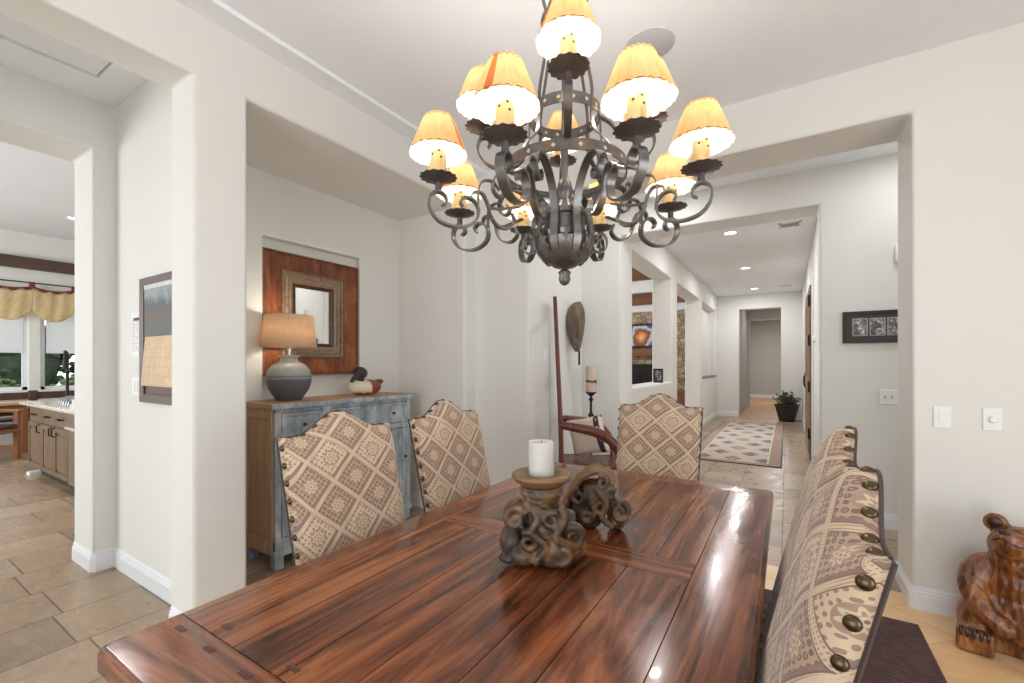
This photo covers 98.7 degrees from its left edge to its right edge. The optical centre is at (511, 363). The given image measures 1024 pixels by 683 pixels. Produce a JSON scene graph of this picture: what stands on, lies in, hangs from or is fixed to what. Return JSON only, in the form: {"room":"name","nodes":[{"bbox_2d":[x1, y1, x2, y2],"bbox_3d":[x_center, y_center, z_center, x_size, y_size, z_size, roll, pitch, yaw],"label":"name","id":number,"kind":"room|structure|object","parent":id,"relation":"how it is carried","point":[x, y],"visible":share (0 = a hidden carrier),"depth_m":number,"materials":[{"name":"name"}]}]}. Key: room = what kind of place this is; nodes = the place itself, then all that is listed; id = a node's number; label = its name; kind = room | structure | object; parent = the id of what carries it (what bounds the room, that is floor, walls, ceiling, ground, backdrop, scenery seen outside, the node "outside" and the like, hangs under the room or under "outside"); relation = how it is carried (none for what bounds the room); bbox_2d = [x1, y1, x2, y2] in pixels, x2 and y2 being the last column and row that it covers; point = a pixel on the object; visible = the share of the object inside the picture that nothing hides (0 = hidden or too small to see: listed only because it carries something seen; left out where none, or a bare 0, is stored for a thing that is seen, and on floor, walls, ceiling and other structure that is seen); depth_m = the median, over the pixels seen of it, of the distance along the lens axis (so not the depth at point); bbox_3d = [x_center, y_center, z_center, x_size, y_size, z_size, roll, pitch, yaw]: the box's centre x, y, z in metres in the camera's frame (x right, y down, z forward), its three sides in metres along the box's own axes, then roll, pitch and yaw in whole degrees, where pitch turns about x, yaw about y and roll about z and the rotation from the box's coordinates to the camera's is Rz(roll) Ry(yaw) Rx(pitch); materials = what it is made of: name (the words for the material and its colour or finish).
{"room":"dining room","nodes":[
{"label":"dining room","id":0,"kind":"room"},
{"bbox_2d":[0,141,74,241],"bbox_3d":[-5.915,-2.288,4.875,7.200,0.120,8.400,0,0,32],"label":"ceiling","id":1,"kind":"structure","parent":0,"point":[37,189],"depth_m":5.75,"materials":[{"name":"paint"}]},
{"bbox_2d":[0,229,74,444],"bbox_3d":[-8.833,-0.518,6.698,0.320,3.780,8.400,0,0,32],"label":"wall","id":2,"kind":"structure","parent":0,"point":[11,242],"depth_m":7.58,"materials":[{"name":"paint"}]},
{"bbox_2d":[0,318,21,352],"bbox_3d":[-8.594,-0.713,7.080,0.016,1.050,0.960,0,0,32],"label":"roller blind","id":3,"kind":"object","parent":2,"relation":"attached to","point":[10,330],"visible":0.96,"depth_m":7.38,"materials":[{"name":"white fabric"}]},
{"bbox_2d":[0,315,26,390],"bbox_3d":[-8.645,-0.416,7.112,0.060,1.723,1.100,0,0,32],"label":"window","id":4,"kind":"structure","parent":2,"relation":"attached to","point":[24,319],"depth_m":7.53,"materials":[{"name":"white paint"}]},
{"bbox_2d":[0,279,74,321],"bbox_3d":[-8.133,-1.060,7.470,0.089,0.666,2.350,0,0,32],"label":"valance","id":5,"kind":"object","parent":2,"relation":"attached to","point":[15,302],"visible":0.58,"depth_m":7.50,"materials":[{"name":"yellow fabric"}]},
{"bbox_2d":[0,320,74,387],"bbox_3d":[-8.316,-0.418,7.643,0.005,1.680,2.290,0,0,32],"label":"window","id":6,"kind":"structure","parent":2,"relation":"attached to","point":[10,363],"depth_m":7.77,"materials":[{"name":"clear glass"}]},
{"bbox_2d":[41,319,74,388],"bbox_3d":[-7.983,-0.416,8.171,0.060,1.723,1.103,0,0,32],"label":"window","id":7,"kind":"structure","parent":2,"relation":"attached to","point":[43,386],"depth_m":7.73,"materials":[{"name":"white paint"}]},
{"bbox_2d":[46,313,74,353],"bbox_3d":[-7.933,-0.713,8.139,0.016,1.050,0.963,0,0,32],"label":"roller blind","id":8,"kind":"object","parent":2,"relation":"attached to","point":[60,336],"visible":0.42,"depth_m":7.90,"materials":[{"name":"white fabric"}]},
{"bbox_2d":[0,63,114,553],"bbox_3d":[-2.819,-0.518,2.999,0.380,3.780,8.300,0,0,32],"label":"wall","id":9,"kind":"structure","parent":0,"point":[37,114],"depth_m":2.87,"materials":[{"name":"paint"}]},
{"bbox_2d":[0,35,148,106],"bbox_3d":[-3.286,-1.768,0.874,1.300,0.120,4.400,0,0,32],"label":"ceiling","id":10,"kind":"structure","parent":0,"point":[114,83],"depth_m":2.60,"materials":[{"name":"paint"}]},
{"bbox_2d":[0,13,109,75],"bbox_3d":[-2.546,-1.730,1.927,0.624,0.020,1.254,0,0,32],"label":"attic hatch","id":11,"kind":"object","parent":10,"relation":"attached to","point":[12,29],"visible":0.4,"depth_m":2.38,"materials":[{"name":"paint"}]},
{"bbox_2d":[115,80,171,579],"bbox_3d":[-2.211,-0.518,2.738,1.348,3.780,0.130,0,0,32],"label":"wall","id":12,"kind":"structure","parent":0,"point":[143,120],"depth_m":2.72,"materials":[{"name":"paint"}]},
{"bbox_2d":[72,541,171,604],"bbox_3d":[-1.982,1.278,3.278,1.531,0.127,1.541,0,0,32],"label":"baseboard","id":13,"kind":"structure","parent":12,"relation":"attached to","point":[149,578],"depth_m":2.81,"materials":[{"name":"white paint"}]},
{"bbox_2d":[131,312,138,356],"bbox_3d":[-2.330,-0.183,2.734,0.170,0.274,0.003,0,0,32],"label":"paper notice","id":14,"kind":"object","parent":12,"relation":"attached to","point":[134,316],"visible":0.64,"depth_m":2.74,"materials":[{"name":"white paper"}]},
{"bbox_2d":[132,377,138,395],"bbox_3d":[-2.337,0.139,2.733,0.118,0.116,0.011,0,0,32],"label":"light switch","id":15,"kind":"object","parent":12,"relation":"attached to","point":[135,380],"visible":0.87,"depth_m":2.72,"materials":[{"name":"white plastic"}]},
{"bbox_2d":[139,271,171,404],"bbox_3d":[-1.996,-0.142,2.505,0.600,0.740,0.037,0,0,32],"label":"framed picture","id":16,"kind":"object","parent":12,"relation":"attached to","point":[155,292],"visible":0.64,"depth_m":2.53,"materials":[{"name":"brown wood"}]},
{"bbox_2d":[0,0,451,611],"bbox_3d":[-1.966,-0.518,1.618,0.250,3.780,5.460,0,0,32],"label":"wall","id":17,"kind":"structure","parent":0,"point":[219,83],"depth_m":2.18,"materials":[{"name":"paint"}]},
{"bbox_2d":[169,605,182,617],"bbox_3d":[-1.559,1.278,2.270,0.276,0.127,0.273,0,0,32],"label":"baseboard","id":18,"kind":"structure","parent":17,"relation":"attached to","point":[174,611],"depth_m":2.20,"materials":[{"name":"white paint"}]},
{"bbox_2d":[176,0,487,177],"bbox_3d":[-1.765,-1.706,1.593,0.158,0.044,5.630,0,0,32],"label":"trim","id":19,"kind":"structure","parent":17,"relation":"attached to","point":[217,12],"depth_m":2.46,"materials":[{"name":"paint"}]},
{"bbox_2d":[258,491,422,552],"bbox_3d":[-1.014,1.278,3.761,2.711,0.127,1.029,0,0,-24],"label":"baseboard","id":20,"kind":"structure","parent":17,"relation":"attached to","point":[415,498],"depth_m":4.15,"materials":[{"name":"white paint"}]},
{"bbox_2d":[246,165,398,400],"bbox_3d":[-1.668,-0.518,3.577,0.220,3.780,1.900,0,0,32],"label":"wall","id":21,"kind":"structure","parent":0,"point":[282,214],"depth_m":3.63,"materials":[{"name":"paint"}]},
{"bbox_2d":[262,247,357,375],"bbox_3d":[-1.591,-0.380,3.530,0.076,0.935,0.845,0,0,32],"label":"wall mirror","id":22,"kind":"object","parent":21,"relation":"attached to","point":[326,291],"visible":0.79,"depth_m":3.56,"materials":[{"name":"brown wood"}]},
{"bbox_2d":[246,123,442,220],"bbox_3d":[-1.333,-1.439,3.339,0.800,0.098,2.050,0,0,32],"label":"ceiling","id":23,"kind":"structure","parent":0,"point":[267,152],"depth_m":3.26,"materials":[{"name":"paint"}]},
{"bbox_2d":[399,203,475,492],"bbox_3d":[-0.872,-0.518,4.265,1.200,3.780,0.210,0,0,32],"label":"wall","id":24,"kind":"structure","parent":0,"point":[437,279],"depth_m":4.04,"materials":[{"name":"paint"}]},
{"bbox_2d":[0,397,1023,682],"bbox_3d":[1.621,1.400,9.010,16.000,0.124,25.000,0,0,32],"label":"floor","id":25,"kind":"structure","parent":0,"point":[56,615],"depth_m":2.65,"materials":[{"name":"tile"}]},
{"bbox_2d":[0,409,24,458],"bbox_3d":[-7.188,0.837,5.965,0.528,1.010,0.590,0,0,-3],"label":"armchair","id":26,"kind":"object","parent":25,"relation":"on","point":[15,428],"visible":1,"depth_m":6.20,"materials":[{"name":"orange wood"}]},
{"bbox_2d":[0,400,29,452],"bbox_3d":[-7.955,0.960,6.309,0.640,0.765,1.470,0,0,32],"label":"table","id":27,"kind":"object","parent":25,"relation":"on","point":[13,404],"visible":0.49,"depth_m":6.67,"materials":[{"name":"brown wood"}]},
{"bbox_2d":[0,390,74,422],"bbox_3d":[-7.994,0.887,7.295,0.450,0.910,2.700,0,0,32],"label":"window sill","id":28,"kind":"structure","parent":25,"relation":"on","point":[32,395],"depth_m":7.14,"materials":[{"name":"brown wood"}]},
{"bbox_2d":[26,407,74,489],"bbox_3d":[-4.498,0.919,4.832,2.950,0.845,0.672,0,0,32],"label":"kitchen cabinet","id":29,"kind":"object","parent":25,"relation":"on","point":[47,435],"visible":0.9,"depth_m":4.91,"materials":[{"name":"brown wood"}]},
{"bbox_2d":[19,399,74,414],"bbox_3d":[-4.514,0.475,4.872,3.020,0.042,0.760,0,0,32],"label":"island countertop","id":30,"kind":"structure","parent":29,"relation":"on","point":[52,405],"depth_m":4.93,"materials":[{"name":"beige stone"}]},
{"bbox_2d":[58,396,74,406],"bbox_3d":[-4.787,0.404,4.831,0.360,0.101,0.212,0,0,32],"label":"dish rack","id":31,"kind":"object","parent":30,"relation":"on","point":[69,398],"visible":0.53,"depth_m":4.76,"materials":[{"name":"silver metal"}]},
{"bbox_2d":[62,350,71,402],"bbox_3d":[-5.127,0.147,5.069,0.069,0.614,0.206,0,0,-43],"label":"kitchen faucet","id":32,"kind":"object","parent":30,"relation":"on","point":[65,362],"visible":0.86,"depth_m":5.10,"materials":[{"name":"black metal"}]},
{"bbox_2d":[64,414,74,486],"bbox_3d":[-4.271,0.872,4.327,0.630,0.720,0.063,0,0,32],"label":"dishwasher","id":33,"kind":"object","parent":29,"relation":"in","point":[71,418],"visible":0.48,"depth_m":4.43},
{"bbox_2d":[246,392,415,570],"bbox_3d":[-1.359,0.799,3.441,0.418,1.085,1.275,0,0,32],"label":"sideboard","id":34,"kind":"object","parent":25,"relation":"on","point":[267,530],"visible":0.59,"depth_m":2.97,"materials":[{"name":"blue wood"}]},
{"bbox_2d":[259,313,316,400],"bbox_3d":[-1.584,-0.043,3.126,0.368,0.600,0.368,0,0,32],"label":"table lamp","id":35,"kind":"object","parent":34,"relation":"on","point":[288,379],"visible":0.99,"depth_m":3.01,"materials":[{"name":"ceramic"}]},
{"bbox_2d":[286,347,291,354],"bbox_3d":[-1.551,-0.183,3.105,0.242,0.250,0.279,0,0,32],"label":"socket","id":36,"kind":"object","parent":35,"relation":"attached to","point":[288,350],"depth_m":3.11,"materials":[{"name":"silver metal"}]},
{"bbox_2d":[349,367,382,394],"bbox_3d":[-1.219,0.140,3.640,0.179,0.235,0.398,0,0,32],"label":"duck decoy","id":37,"kind":"object","parent":34,"relation":"on","point":[358,385],"visible":1,"depth_m":3.55,"materials":[{"name":"paint"}]},
{"bbox_2d":[553,296,617,469],"bbox_3d":[0.677,0.383,3.992,0.602,1.922,0.690,0,0,6],"label":"armchair","id":38,"kind":"object","parent":25,"relation":"on","point":[605,435],"visible":0.66,"depth_m":3.75,"materials":[{"name":"brown wood"}]},
{"bbox_2d":[566,415,610,455],"bbox_3d":[0.687,0.652,3.991,0.427,0.410,0.116,0,0,34],"label":"cushion","id":39,"kind":"object","parent":38,"relation":"on","point":[583,444],"visible":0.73,"depth_m":3.94,"materials":[{"name":"beige fabric"}]},
{"bbox_2d":[586,392,595,453],"bbox_3d":[0.841,0.820,4.686,0.220,1.045,0.220,0,0,32],"label":"candle stand","id":40,"kind":"object","parent":25,"relation":"on","point":[590,394],"visible":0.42,"depth_m":4.67,"materials":[{"name":"black metal"}]},
{"bbox_2d":[585,366,596,391],"bbox_3d":[0.854,0.158,4.679,0.146,0.278,0.117,0,0,32],"label":"pillar candle","id":41,"kind":"object","parent":40,"relation":"on","point":[590,381],"visible":1,"depth_m":4.64,"materials":[{"name":"beige wax"}]},
{"bbox_2d":[632,349,651,383],"bbox_3d":[3.496,0.452,12.879,2.180,1.780,0.420,0,0,32],"label":"fireplace","id":42,"kind":"object","parent":25,"relation":"on","point":[641,373],"visible":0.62,"depth_m":12.81,"materials":[{"name":"black metal"}]},
{"bbox_2d":[677,389,684,405],"bbox_3d":[4.698,1.027,12.010,0.760,0.630,0.510,0,0,32],"label":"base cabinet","id":43,"kind":"object","parent":25,"relation":"on","point":[680,393],"visible":0.18,"depth_m":11.82,"materials":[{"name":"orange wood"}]},
{"bbox_2d":[700,421,783,467],"bbox_3d":[4.203,1.337,7.963,1.200,0.009,4.700,0,0,32],"label":"rug","id":44,"kind":"object","parent":25,"relation":"on","point":[757,444],"visible":0.86,"depth_m":7.28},
{"bbox_2d":[772,390,801,421],"bbox_3d":[6.431,0.981,10.316,0.589,0.723,0.476,0,0,15],"label":"potted plant","id":45,"kind":"object","parent":25,"relation":"on","point":[787,410],"visible":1,"depth_m":10.20,"materials":[{"name":"green plant"}]},
{"bbox_2d":[763,589,946,682],"bbox_3d":[0.026,1.336,1.363,2.540,0.010,3.680,0,0,32],"label":"dining rug","id":46,"kind":"object","parent":25,"relation":"on","point":[900,652],"visible":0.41,"depth_m":2.00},
{"bbox_2d":[276,410,404,566],"bbox_3d":[-0.418,0.754,1.547,0.649,1.154,0.494,0,0,32],"label":"dining chair","id":47,"kind":"object","parent":46,"relation":"on","point":[340,475],"visible":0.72,"depth_m":1.59,"materials":[{"name":"fabric"}]},
{"bbox_2d":[97,462,773,682],"bbox_3d":[0.173,0.954,1.468,1.158,0.746,2.050,0,0,32],"label":"dining table","id":48,"kind":"object","parent":46,"relation":"on","point":[675,593],"visible":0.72,"depth_m":1.03,"materials":[{"name":"brown wood"}]},
{"bbox_2d":[498,466,585,567],"bbox_3d":[0.091,0.450,1.302,0.253,0.264,0.176,0,0,6],"label":"candle holder","id":49,"kind":"object","parent":48,"relation":"on","point":[537,530],"visible":1,"depth_m":1.24,"materials":[{"name":"brown wood"}]},
{"bbox_2d":[529,439,553,477],"bbox_3d":[0.087,0.275,1.303,0.075,0.104,0.075,0,0,32],"label":"pillar candle","id":50,"kind":"object","parent":49,"relation":"on","point":[541,451],"visible":0.99,"depth_m":1.27,"materials":[{"name":"beige wax"}]},
{"bbox_2d":[512,466,570,489],"bbox_3d":[0.087,0.339,1.303,0.176,0.041,0.176,0,0,6],"label":"tray","id":51,"kind":"object","parent":49,"relation":"on","point":[561,476],"depth_m":1.24,"materials":[{"name":"brown wood"}]},
{"bbox_2d":[562,461,631,529],"bbox_3d":[0.298,0.465,1.573,0.251,0.235,0.123,0,0,15],"label":"candle holder","id":52,"kind":"object","parent":48,"relation":"on","point":[591,499],"visible":0.96,"depth_m":1.54,"materials":[{"name":"brown wood"}]},
{"bbox_2d":[408,399,490,512],"bbox_3d":[-0.091,0.754,2.071,0.649,1.154,0.494,0,0,32],"label":"dining chair","id":53,"kind":"object","parent":46,"relation":"on","point":[447,440],"visible":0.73,"depth_m":2.11,"materials":[{"name":"fabric"}]},
{"bbox_2d":[615,393,702,480],"bbox_3d":[0.737,0.754,2.416,0.494,1.154,0.649,0,0,32],"label":"dining chair","id":54,"kind":"object","parent":46,"relation":"on","point":[658,435],"visible":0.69,"depth_m":2.57,"materials":[{"name":"fabric"}]},
{"bbox_2d":[756,426,859,673],"bbox_3d":[0.708,0.754,1.427,0.649,1.154,0.494,0,0,32],"label":"dining chair","id":55,"kind":"object","parent":46,"relation":"on","point":[837,455],"visible":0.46,"depth_m":1.25,"materials":[{"name":"fabric"}]},
{"bbox_2d":[756,466,897,682],"bbox_3d":[0.355,0.754,0.924,0.649,1.154,0.494,0,0,32],"label":"dining chair","id":56,"kind":"object","parent":46,"relation":"on","point":[841,570],"visible":1,"depth_m":0.64,"materials":[{"name":"fabric"}]},
{"bbox_2d":[955,513,1023,659],"bbox_3d":[2.341,1.027,2.011,0.327,0.630,0.448,0,0,-41],"label":"statue","id":57,"kind":"object","parent":25,"relation":"on","point":[989,609],"visible":1,"depth_m":2.02,"materials":[{"name":"brown wood"}]},
{"bbox_2d":[549,266,581,462],"bbox_3d":[0.522,-0.518,4.727,0.175,3.780,1.470,0,0,32],"label":"wall","id":58,"kind":"structure","parent":0,"point":[571,372],"depth_m":4.59,"materials":[{"name":"paint"}]},
{"bbox_2d":[566,302,584,364],"bbox_3d":[0.669,-0.318,4.636,0.174,0.660,0.160,0,0,31],"label":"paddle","id":59,"kind":"object","parent":58,"relation":"attached to","point":[575,318],"visible":1,"depth_m":4.58,"materials":[{"name":"brown wood"}]},
{"bbox_2d":[219,0,1023,172],"bbox_3d":[0.530,-1.768,0.141,5.650,0.120,6.000,0,0,32],"label":"ceiling","id":60,"kind":"structure","parent":0,"point":[414,58],"depth_m":2.29,"materials":[{"name":"paint"}]},
{"bbox_2d":[409,0,734,285],"bbox_3d":[0.176,-0.979,1.470,0.952,1.436,0.951,0,0,-40],"label":"chandelier","id":61,"kind":"object","parent":60,"relation":"hanging from","point":[499,96],"visible":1,"depth_m":1.29,"materials":[{"name":"grey metal"}]},
{"bbox_2d":[626,27,674,56],"bbox_3d":[0.739,-1.706,2.356,0.254,0.005,0.254,0,0,32],"label":"ceiling speaker","id":62,"kind":"object","parent":60,"relation":"attached to","point":[662,39],"visible":0.57,"depth_m":2.31},
{"bbox_2d":[632,310,684,389],"bbox_3d":[2.813,-0.743,13.748,6.200,4.230,0.300,0,0,32],"label":"wall","id":63,"kind":"structure","parent":0,"point":[642,317],"depth_m":12.40,"materials":[{"name":"stone"}]},
{"bbox_2d":[632,323,651,347],"bbox_3d":[3.898,-0.828,12.843,1.320,0.700,0.045,0,0,32],"label":"painting","id":64,"kind":"object","parent":63,"relation":"attached to","point":[641,333],"visible":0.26,"depth_m":12.88,"materials":[{"name":"multicoloured fabric"}]},
{"bbox_2d":[632,267,651,281],"bbox_3d":[2.594,-2.593,13.455,6.140,0.430,0.470,0,0,32],"label":"trim","id":65,"kind":"structure","parent":63,"relation":"attached to","point":[636,275],"depth_m":12.56,"materials":[{"name":"brown wood"}]},
{"bbox_2d":[632,280,684,312],"bbox_3d":[2.607,-1.948,13.476,6.140,0.860,0.420,0,0,32],"label":"trim","id":66,"kind":"structure","parent":63,"relation":"attached to","point":[645,286],"depth_m":12.60,"materials":[{"name":"white paint"}]},
{"bbox_2d":[632,293,684,305],"bbox_3d":[2.647,-1.873,13.540,6.140,0.330,0.270,0,0,32],"label":"trim","id":67,"kind":"structure","parent":63,"relation":"attached to","point":[642,298],"depth_m":12.67,"materials":[{"name":"brown wood"}]},
{"bbox_2d":[630,239,716,419],"bbox_3d":[3.224,-0.518,8.362,0.305,3.780,7.600,0,0,32],"label":"wall","id":68,"kind":"structure","parent":0,"point":[670,277],"depth_m":7.26,"materials":[{"name":"paint"}]},
{"bbox_2d":[653,369,662,382],"bbox_3d":[2.274,0.179,6.798,0.078,0.215,0.160,0,0,-40],"label":"picture frame","id":69,"kind":"object","parent":68,"relation":"on","point":[657,373],"visible":1,"depth_m":6.78,"materials":[{"name":"black metal"}]},
{"bbox_2d":[655,370,660,380],"bbox_3d":[2.254,0.179,6.781,0.006,0.175,0.120,0,0,-40],"label":"photo","id":70,"kind":"object","parent":69,"relation":"attached to","point":[657,372],"depth_m":6.78},
{"bbox_2d":[702,375,715,377],"bbox_3d":[4.579,0.297,10.404,0.200,0.030,2.100,0,0,32],"label":"trim","id":71,"kind":"structure","parent":68,"relation":"attached to","point":[704,376],"depth_m":10.45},
{"bbox_2d":[702,410,737,426],"bbox_3d":[4.869,1.278,10.249,0.492,0.127,2.663,0,0,32],"label":"baseboard","id":72,"kind":"structure","parent":68,"relation":"attached to","point":[720,413],"depth_m":11.27,"materials":[{"name":"white paint"}]},
{"bbox_2d":[658,216,816,296],"bbox_3d":[4.112,-1.808,7.807,2.300,0.100,7.800,0,0,32],"label":"ceiling","id":73,"kind":"structure","parent":0,"point":[775,256],"depth_m":7.20,"materials":[{"name":"paint"}]},
{"bbox_2d":[722,231,737,234],"bbox_3d":[2.924,-1.753,5.896,0.190,0.010,0.190,0,0,32],"label":"recessed light","id":74,"kind":"object","parent":73,"relation":"in","point":[727,232],"visible":1,"depth_m":5.89,"materials":[{"name":"white paint"}]},
{"bbox_2d":[778,220,800,228],"bbox_3d":[3.496,-1.753,5.539,0.240,0.011,0.220,0,0,32],"label":"ceiling vent","id":75,"kind":"object","parent":73,"relation":"in","point":[794,223],"visible":1,"depth_m":5.52,"materials":[{"name":"white metal"}]},
{"bbox_2d":[582,152,897,514],"bbox_3d":[3.455,-0.518,3.548,6.300,3.780,0.360,0,0,32],"label":"wall","id":76,"kind":"structure","parent":0,"point":[854,204],"depth_m":3.78,"materials":[{"name":"paint"}]},
{"bbox_2d":[842,309,897,343],"bbox_3d":[2.998,-0.306,3.609,0.460,0.265,0.022,0,0,32],"label":"picture frame","id":77,"kind":"object","parent":76,"relation":"attached to","point":[878,326],"visible":0.79,"depth_m":3.63,"materials":[{"name":"black wood"}]},
{"bbox_2d":[852,318,867,335],"bbox_3d":[2.902,-0.306,3.669,0.102,0.146,0.004,0,0,32],"label":"photo","id":78,"kind":"object","parent":77,"relation":"attached to","point":[859,325],"depth_m":3.67},
{"bbox_2d":[870,317,885,335],"bbox_3d":[2.998,-0.306,3.609,0.102,0.146,0.004,0,0,32],"label":"photo","id":79,"kind":"object","parent":77,"relation":"attached to","point":[877,324],"depth_m":3.61},
{"bbox_2d":[887,317,897,334],"bbox_3d":[3.094,-0.306,3.549,0.102,0.146,0.004,0,0,32],"label":"photo","id":80,"kind":"object","parent":77,"relation":"attached to","point":[892,322],"depth_m":3.56},
{"bbox_2d":[879,390,897,404],"bbox_3d":[3.058,0.270,3.573,0.118,0.116,0.018,0,0,32],"label":"light switch","id":81,"kind":"object","parent":76,"relation":"attached to","point":[885,396],"visible":1,"depth_m":3.58,"materials":[{"name":"white plastic"}]},
{"bbox_2d":[884,513,897,530],"bbox_3d":[4.136,1.278,3.103,3.273,0.127,0.353,0,0,32],"label":"baseboard","id":82,"kind":"structure","parent":76,"relation":"attached to","point":[890,520],"depth_m":3.56,"materials":[{"name":"white paint"}]},
{"bbox_2d":[895,244,897,262],"bbox_3d":[3.136,-0.888,3.509,0.120,0.140,0.044,0,0,32],"label":"wall sensor","id":83,"kind":"object","parent":76,"relation":"attached to","point":[896,246],"visible":0.2,"depth_m":3.52,"materials":[{"name":"white plastic"}]},
{"bbox_2d":[740,311,747,414],"bbox_3d":[6.559,-0.518,12.705,0.260,3.780,2.700,0,0,32],"label":"wall","id":84,"kind":"structure","parent":0,"point":[743,314],"depth_m":12.42,"materials":[{"name":"grey paint"}]},
{"bbox_2d":[476,22,1023,593],"bbox_3d":[2.488,-0.518,2.472,6.800,3.780,0.390,0,0,32],"label":"wall","id":85,"kind":"structure","parent":0,"point":[954,111],"depth_m":2.39,"materials":[{"name":"paint"}]},
{"bbox_2d":[543,348,546,360],"bbox_3d":[0.301,-0.088,3.963,0.011,0.116,0.072,0,0,32],"label":"light switch","id":86,"kind":"object","parent":85,"relation":"attached to","point":[544,349],"visible":1,"depth_m":3.95,"materials":[{"name":"white plastic"}]},
{"bbox_2d":[895,559,960,617],"bbox_3d":[3.536,1.278,1.817,2.928,0.127,0.416,0,0,32],"label":"baseboard","id":87,"kind":"structure","parent":85,"relation":"attached to","point":[939,602],"depth_m":2.38,"materials":[{"name":"white paint"}]},
{"bbox_2d":[933,406,951,427],"bbox_3d":[2.301,0.284,2.353,0.072,0.116,0.011,0,0,32],"label":"light switch","id":88,"kind":"object","parent":85,"relation":"attached to","point":[942,415],"visible":1,"depth_m":2.35,"materials":[{"name":"white plastic"}]},
{"bbox_2d":[982,408,1002,430],"bbox_3d":[2.457,0.284,2.247,0.072,0.116,0.024,0,0,32],"label":"dimmer switch","id":89,"kind":"object","parent":85,"relation":"attached to","point":[992,418],"visible":1,"depth_m":2.25,"materials":[{"name":"white plastic"}]},
{"bbox_2d":[619,142,897,203],"bbox_3d":[3.090,-1.758,2.963,6.300,0.100,1.300,0,0,32],"label":"ceiling","id":90,"kind":"structure","parent":0,"point":[888,148],"depth_m":3.81,"materials":[{"name":"paint"}]},
{"bbox_2d":[717,291,801,416],"bbox_3d":[6.176,-0.518,11.205,2.400,3.780,0.350,0,0,32],"label":"wall","id":91,"kind":"structure","parent":0,"point":[729,308],"depth_m":11.16,"materials":[{"name":"paint"}]},
{"bbox_2d":[748,309,780,406],"bbox_3d":[8.055,-0.518,13.362,2.300,3.780,0.200,0,0,32],"label":"wall","id":92,"kind":"structure","parent":0,"point":[768,313],"depth_m":13.58,"materials":[{"name":"grey paint"}]},
{"bbox_2d":[750,320,780,394],"bbox_3d":[10.482,-0.518,17.152,2.800,3.780,0.200,0,0,32],"label":"wall","id":93,"kind":"structure","parent":0,"point":[765,336],"depth_m":17.34,"materials":[{"name":"grey paint"}]},
{"bbox_2d":[750,394,779,397],"bbox_3d":[10.384,1.278,17.089,2.300,0.127,0.016,0,0,32],"label":"baseboard","id":94,"kind":"structure","parent":93,"relation":"attached to","point":[751,395],"depth_m":17.37,"materials":[{"name":"white paint"}]},
{"bbox_2d":[750,318,780,320],"bbox_3d":[8.643,-1.758,14.115,2.700,0.100,7.300,0,0,32],"label":"ceiling","id":95,"kind":"structure","parent":0,"point":[772,318],"depth_m":16.89,"materials":[{"name":"paint"}]},
{"bbox_2d":[802,222,816,455],"bbox_3d":[5.086,-0.518,7.375,0.190,3.780,7.900,0,0,32],"label":"wall","id":96,"kind":"structure","parent":0,"point":[812,262],"depth_m":5.84,"materials":[{"name":"paint"}]},
{"bbox_2d":[795,415,804,430],"bbox_3d":[5.837,1.278,9.149,0.422,0.127,3.503,0,0,32],"label":"baseboard","id":97,"kind":"structure","parent":96,"relation":"attached to","point":[798,417],"depth_m":10.52,"materials":[{"name":"white paint"}]},
{"bbox_2d":[803,285,810,459],"bbox_3d":[4.539,0.117,6.756,0.078,2.430,1.630,0,0,32],"label":"entry door","id":98,"kind":"structure","parent":96,"relation":"in","point":[807,375],"depth_m":6.21,"materials":[{"name":"brown wood"}]},
{"bbox_2d":[807,274,813,460],"bbox_3d":[4.572,0.062,6.753,0.027,2.560,1.860,0,0,32],"label":"trim","id":99,"kind":"structure","parent":96,"relation":"attached to","point":[811,283],"depth_m":5.97,"materials":[{"name":"white paint"}]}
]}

